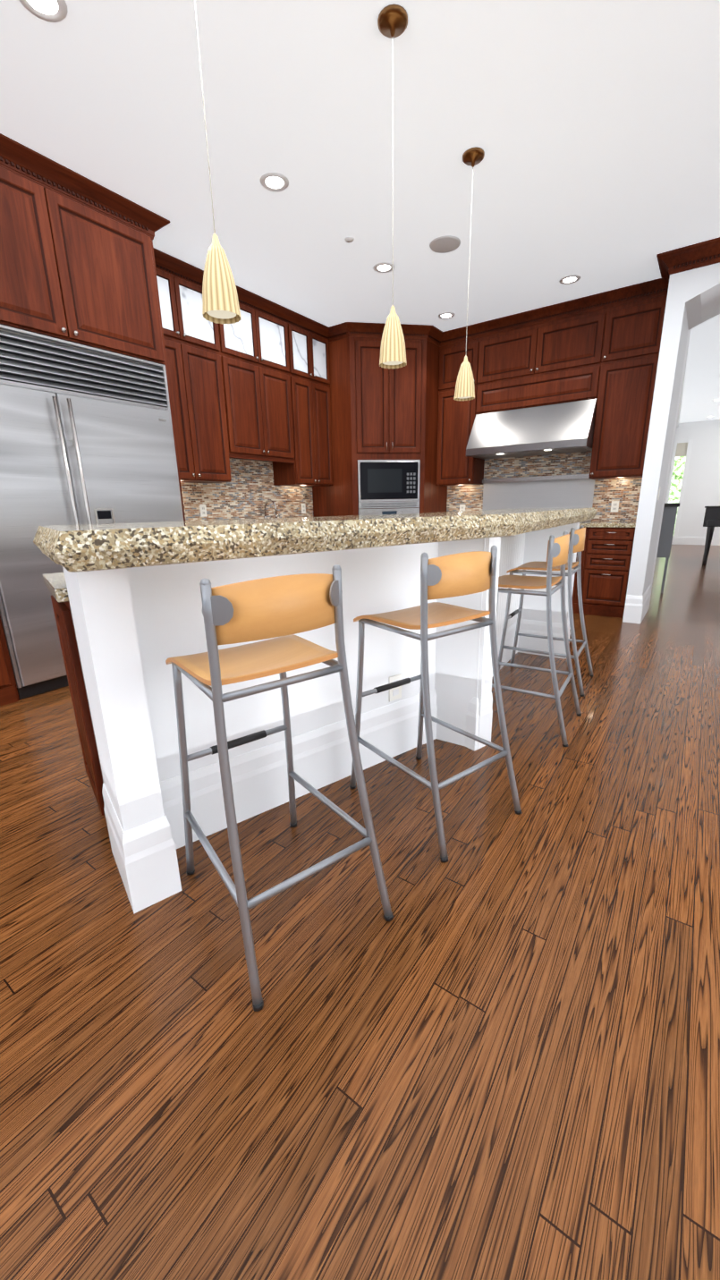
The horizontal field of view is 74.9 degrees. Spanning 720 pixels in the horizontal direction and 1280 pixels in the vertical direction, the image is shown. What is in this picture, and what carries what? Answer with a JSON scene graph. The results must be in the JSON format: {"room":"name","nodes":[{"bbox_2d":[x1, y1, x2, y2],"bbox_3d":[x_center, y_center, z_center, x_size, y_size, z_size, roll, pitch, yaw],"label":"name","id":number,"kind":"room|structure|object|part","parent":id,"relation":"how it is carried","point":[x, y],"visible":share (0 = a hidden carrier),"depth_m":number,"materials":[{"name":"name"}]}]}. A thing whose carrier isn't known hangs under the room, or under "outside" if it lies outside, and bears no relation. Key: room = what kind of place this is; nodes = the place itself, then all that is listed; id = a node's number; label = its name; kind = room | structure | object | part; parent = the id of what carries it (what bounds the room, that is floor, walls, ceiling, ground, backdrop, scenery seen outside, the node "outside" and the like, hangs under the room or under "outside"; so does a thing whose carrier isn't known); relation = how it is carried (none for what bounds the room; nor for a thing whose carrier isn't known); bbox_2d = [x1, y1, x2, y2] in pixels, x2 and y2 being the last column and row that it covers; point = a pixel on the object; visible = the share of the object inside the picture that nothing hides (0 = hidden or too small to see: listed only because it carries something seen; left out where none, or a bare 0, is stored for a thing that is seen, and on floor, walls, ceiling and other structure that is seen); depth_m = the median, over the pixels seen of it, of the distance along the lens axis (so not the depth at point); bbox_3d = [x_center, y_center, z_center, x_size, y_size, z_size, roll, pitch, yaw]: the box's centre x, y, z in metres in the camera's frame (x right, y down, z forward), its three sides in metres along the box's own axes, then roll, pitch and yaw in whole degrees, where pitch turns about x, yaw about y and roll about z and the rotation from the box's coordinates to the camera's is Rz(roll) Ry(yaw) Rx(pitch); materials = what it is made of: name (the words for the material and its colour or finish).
{"room":"kitchen","nodes":[
{"label":"kitchen","id":0,"kind":"room"},
{"bbox_2d":[161,265,236,483],"bbox_3d":[-1.617,-2.194,4.055,0.358,1.565,0.829,10,19,34],"label":"upper cabinet","id":1,"kind":"object","parent":0,"relation":"attached to","point":[195,342],"depth_m":4.07,"materials":[{"name":"brown wood"}]},
{"bbox_2d":[128,456,313,534],"bbox_3d":[-1.290,-1.548,4.996,0.016,0.707,2.376,10,19,34],"label":"backsplash","id":2,"kind":"structure","parent":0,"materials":[{"name":"tile"}]},
{"bbox_2d":[221,297,296,487],"bbox_3d":[-1.117,-2.393,4.726,0.358,1.565,0.890,10,19,34],"label":"upper cabinet","id":3,"kind":"object","parent":0,"relation":"attached to","point":[279,398],"depth_m":4.66,"materials":[{"name":"brown wood"}]},
{"bbox_2d":[250,499,278,528],"bbox_3d":[-1.031,-1.390,5.176,0.215,0.296,0.321,10,19,34],"label":"faucet","id":4,"kind":"object","parent":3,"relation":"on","point":[259,508],"depth_m":5.24,"materials":[{"name":"silver metal"}]},
{"bbox_2d":[289,319,332,487],"bbox_3d":[-0.668,-2.573,5.330,0.358,1.565,0.658,10,19,34],"label":"upper cabinet","id":5,"kind":"object","parent":0,"relation":"attached to","point":[312,400],"depth_m":5.23,"materials":[{"name":"brown wood"}]},
{"bbox_2d":[0,544,719,1279],"bbox_3d":[3.846,-0.173,4.584,9.600,0.050,21.000,10,19,34],"label":"floor","id":6,"kind":"structure","parent":0,"point":[490,1049],"depth_m":1.09,"materials":[{"name":"brown wood"}]},
{"bbox_2d":[0,616,19,706],"bbox_3d":[-2.637,-1.020,2.524,0.758,2.950,0.581,10,19,34],"label":"tall cabinet","id":7,"kind":"object","parent":6,"relation":"on","point":[9,694],"depth_m":2.87,"materials":[{"name":"brown wood"}]},
{"bbox_2d":[0,154,75,342],"bbox_3d":[-2.271,-1.166,3.015,0.758,2.950,0.677,10,19,34],"label":"tall cabinet","id":8,"kind":"object","parent":6,"relation":"on","point":[33,299],"depth_m":2.66,"materials":[{"name":"brown wood"}]},
{"bbox_2d":[0,324,183,699],"bbox_3d":[-2.032,-0.849,3.360,0.818,2.143,1.313,10,19,34],"label":"fridge","id":9,"kind":"object","parent":6,"relation":"on","point":[86,435],"visible":0.56,"depth_m":2.96,"materials":[{"name":"silver metal"}]},
{"bbox_2d":[46,176,189,521],"bbox_3d":[-1.879,-1.324,3.542,0.758,2.950,0.676,10,19,34],"label":"tall cabinet","id":10,"kind":"object","parent":6,"relation":"on","point":[111,266],"depth_m":3.04,"materials":[{"name":"brown wood"}]},
{"bbox_2d":[165,564,393,1011],"bbox_3d":[-0.247,0.298,1.295,0.429,0.997,0.554,-13,19,-35],"label":"stool","id":11,"kind":"object","parent":6,"relation":"on","point":[283,609],"visible":1,"depth_m":1.14,"materials":[{"name":"silver metal"}]},
{"bbox_2d":[42,525,579,913],"bbox_3d":[0.182,-0.079,2.567,1.206,1.008,3.250,10,19,34],"label":"kitchen island","id":12,"kind":"object","parent":6,"relation":"on","point":[128,607],"depth_m":1.72,"materials":[{"name":"white paint"}]},
{"bbox_2d":[33,507,597,600],"bbox_3d":[0.337,-0.573,2.286,1.034,0.086,3.404,10,19,34],"label":"island countertop","id":13,"kind":"structure","parent":12,"relation":"on","point":[173,558],"depth_m":1.39,"materials":[{"name":"beige stone"}]},
{"bbox_2d":[311,322,450,517],"bbox_3d":[0.270,-2.065,6.010,1.264,2.950,1.265,10,19,34],"label":"tall cabinet","id":14,"kind":"object","parent":6,"relation":"on","point":[379,413],"depth_m":5.41,"materials":[{"name":"brown wood"}]},
{"bbox_3d":[1.677,-2.361,1.497,7.880,0.134,5.880,10,19,34],"label":"crown mould","id":15,"kind":"part","parent":14,"relation":"part of","materials":[{"name":"brown wood"}]},
{"bbox_2d":[358,508,419,515],"bbox_3d":[0.365,-1.238,5.736,0.745,0.705,0.096,-4,16,-9],"label":"wall oven","id":16,"kind":"object","parent":14,"relation":"in","point":[375,512],"visible":0.19,"depth_m":5.67,"materials":[{"name":"silver metal"}]},
{"bbox_2d":[357,459,420,508],"bbox_3d":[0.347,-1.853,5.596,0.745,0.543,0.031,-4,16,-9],"label":"microwave","id":17,"kind":"object","parent":14,"relation":"in","point":[379,481],"visible":0.96,"depth_m":5.58,"materials":[{"name":"silver metal"}]},
{"bbox_2d":[349,545,521,862],"bbox_3d":[0.272,0.162,1.740,0.429,0.997,0.554,-13,19,-35],"label":"stool","id":18,"kind":"object","parent":6,"relation":"on","point":[457,574],"visible":0.98,"depth_m":1.60,"materials":[{"name":"silver metal"}]},
{"bbox_2d":[491,530,581,746],"bbox_3d":[0.872,-0.048,2.440,0.575,0.997,0.445,10,19,34],"label":"stool","id":19,"kind":"object","parent":6,"relation":"on","point":[558,547],"visible":0.85,"depth_m":2.26,"materials":[{"name":"silver metal"}]},
{"bbox_2d":[498,525,593,696],"bbox_3d":[1.228,-0.220,3.022,0.575,0.997,0.445,10,19,34],"label":"stool","id":20,"kind":"object","parent":6,"relation":"on","point":[577,539],"visible":0.73,"depth_m":2.95,"materials":[{"name":"silver metal"}]},
{"bbox_2d":[572,526,635,618],"bbox_3d":[2.629,-0.760,5.018,0.518,0.888,0.678,10,19,34],"label":"base cabinet","id":21,"kind":"object","parent":6,"relation":"on","point":[606,554],"depth_m":4.73,"materials":[{"name":"brown wood"}]},
{"bbox_2d":[579,519,636,526],"bbox_3d":[2.612,-1.206,4.885,0.518,0.040,0.678,10,19,34],"label":"countertop","id":22,"kind":"structure","parent":21,"relation":"on","point":[593,522],"depth_m":4.69,"materials":[{"name":"beige stone"}]},
{"bbox_2d":[656,502,679,593],"bbox_3d":[3.949,-1.212,6.135,0.220,1.100,0.750,9,19,31],"label":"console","id":23,"kind":"object","parent":6,"relation":"on","point":[667,529],"visible":0.67,"depth_m":5.79,"materials":[{"name":"black"}]},
{"bbox_2d":[702,505,719,566],"bbox_3d":[7.116,-1.855,8.314,1.800,1.030,1.840,10,19,34],"label":"piano","id":24,"kind":"object","parent":6,"relation":"on","point":[712,518],"visible":1,"depth_m":8.15,"materials":[{"name":"black wood"}]},
{"bbox_2d":[0,0,719,423],"bbox_3d":[3.787,-3.136,3.745,9.600,0.050,21.000,10,19,34],"label":"ceiling","id":25,"kind":"structure","parent":0,"point":[590,129],"depth_m":2.51,"materials":[{"name":"white paint"}]},
{"bbox_2d":[18,0,67,22],"bbox_3d":[-1.224,-2.457,1.807,0.174,0.008,0.174,-4,16,-9],"label":"recessed light","id":26,"kind":"object","parent":25,"relation":"in","point":[53,11],"depth_m":1.84,"materials":[{"name":"white"}]},
{"bbox_2d":[194,0,241,324],"bbox_3d":[-0.496,-1.734,1.481,0.133,1.249,0.131,10,19,34],"label":"pendant light","id":27,"kind":"object","parent":25,"relation":"hanging from","point":[220,302],"visible":1,"depth_m":1.59,"materials":[{"name":"beige glass"}]},
{"bbox_2d":[260,171,288,191],"bbox_3d":[-0.516,-2.764,2.842,0.174,0.008,0.174,-4,16,-9],"label":"recessed light","id":28,"kind":"object","parent":25,"relation":"in","point":[272,181],"depth_m":2.83,"materials":[{"name":"white"}]},
{"bbox_2d":[344,236,354,242],"bbox_3d":[-0.078,-2.942,3.445,0.072,0.011,0.076,10,19,34],"label":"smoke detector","id":29,"kind":"object","parent":25,"relation":"attached to","point":[349,239],"depth_m":3.45,"materials":[{"name":"white plastic"}]},
{"bbox_2d":[372,262,394,272],"bbox_3d":[0.198,-3.073,3.885,0.174,0.008,0.174,7,18,26],"label":"recessed light","id":30,"kind":"object","parent":25,"relation":"in","point":[383,267],"depth_m":3.87,"materials":[{"name":"white"}]},
{"bbox_2d":[377,3,407,368],"bbox_3d":[0.145,-1.915,2.077,0.133,1.249,0.131,10,19,34],"label":"pendant light","id":31,"kind":"object","parent":25,"relation":"hanging from","point":[393,21],"visible":1,"depth_m":2.17,"materials":[{"name":"beige glass"}]},
{"bbox_2d":[429,235,460,253],"bbox_3d":[0.639,-2.982,3.536,0.233,0.011,0.240,10,19,34],"label":"ceiling speaker","id":32,"kind":"object","parent":25,"relation":"attached to","point":[450,242],"depth_m":3.54,"materials":[{"name":"white plastic"}]},
{"bbox_2d":[438,312,455,319],"bbox_3d":[0.897,-3.372,4.890,0.174,0.008,0.174,7,18,26],"label":"recessed light","id":33,"kind":"object","parent":25,"relation":"in","point":[445,315],"depth_m":4.88,"materials":[{"name":"white"}]},
{"bbox_2d":[453,146,484,400],"bbox_3d":[0.653,-2.137,2.825,0.133,1.249,0.131,10,19,34],"label":"pendant light","id":34,"kind":"object","parent":25,"relation":"hanging from","point":[464,385],"visible":1,"depth_m":2.92,"materials":[{"name":"beige glass"}]},
{"bbox_2d":[559,274,580,284],"bbox_3d":[1.856,-3.183,4.156,0.174,0.008,0.174,-4,16,-9],"label":"recessed light","id":35,"kind":"object","parent":25,"relation":"in","point":[572,278],"depth_m":4.15,"materials":[{"name":"white"}]},
{"bbox_2d":[436,333,479,487],"bbox_3d":[1.233,-2.705,5.689,0.494,1.580,0.348,10,19,34],"label":"upper cabinet","id":36,"kind":"object","parent":0,"relation":"attached to","point":[453,418],"depth_m":5.58,"materials":[{"name":"brown wood"}]},
{"bbox_2d":[472,319,536,487],"bbox_3d":[1.693,-2.624,5.371,0.637,1.580,0.348,10,19,34],"label":"upper cabinet","id":37,"kind":"object","parent":0,"relation":"attached to","point":[504,354],"depth_m":5.19,"materials":[{"name":"brown wood"}]},
{"bbox_2d":[650,329,690,589],"bbox_3d":[5.546,-2.952,8.627,0.247,3.030,9.438,9,19,31],"label":"wall","id":38,"kind":"structure","parent":0,"point":[678,412],"depth_m":4.94,"materials":[{"name":"white paint"}]},
{"bbox_2d":[525,301,604,483],"bbox_3d":[2.212,-2.533,5.012,0.637,1.580,0.348,10,19,34],"label":"upper cabinet","id":39,"kind":"object","parent":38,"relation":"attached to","point":[567,346],"depth_m":4.83,"materials":[{"name":"brown wood"}]},
{"bbox_2d":[622,262,719,623],"bbox_3d":[4.575,-1.411,3.251,4.434,3.030,0.818,10,19,34],"label":"door frame","id":40,"kind":"structure","parent":0,"point":[693,299],"depth_m":4.14,"materials":[{"name":"white paint"}]},
{"bbox_2d":[445,403,651,521],"bbox_3d":[2.058,-2.001,5.458,2.295,1.199,0.078,10,19,34],"label":"backsplash","id":41,"kind":"structure","parent":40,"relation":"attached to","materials":[{"name":"tile"}]},
{"bbox_2d":[586,287,668,480],"bbox_3d":[2.687,-2.450,4.683,0.530,1.580,0.348,10,19,34],"label":"upper cabinet","id":42,"kind":"object","parent":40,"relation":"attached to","point":[631,329],"depth_m":4.55,"materials":[{"name":"brown wood"}]},
{"bbox_2d":[664,419,719,545],"bbox_3d":[10.702,-3.643,10.707,6.330,3.030,0.170,10,19,34],"label":"wall","id":43,"kind":"structure","parent":0,"point":[700,487],"depth_m":12.02,"materials":[{"name":"white paint"}]},
{"bbox_2d":[668,442,687,533],"bbox_3d":[8.316,-3.938,12.395,0.240,2.330,0.090,10,19,34],"label":"window","id":44,"kind":"structure","parent":43,"relation":"in","point":[681,453],"depth_m":12.30,"materials":[{"name":"beige"}]},
{"bbox_3d":[1.614,-2.102,5.901,3.570,3.030,0.140,10,19,34],"label":"wall","id":45,"kind":"structure","parent":0,"visible":0},
{"bbox_2d":[466,398,597,459],"bbox_3d":[1.888,-2.295,5.170,1.267,0.470,0.586,10,19,34],"label":"range hood","id":46,"kind":"object","parent":45,"relation":"attached to","point":[564,428],"visible":0.94,"depth_m":4.99,"materials":[{"name":"silver metal"}]}
]}

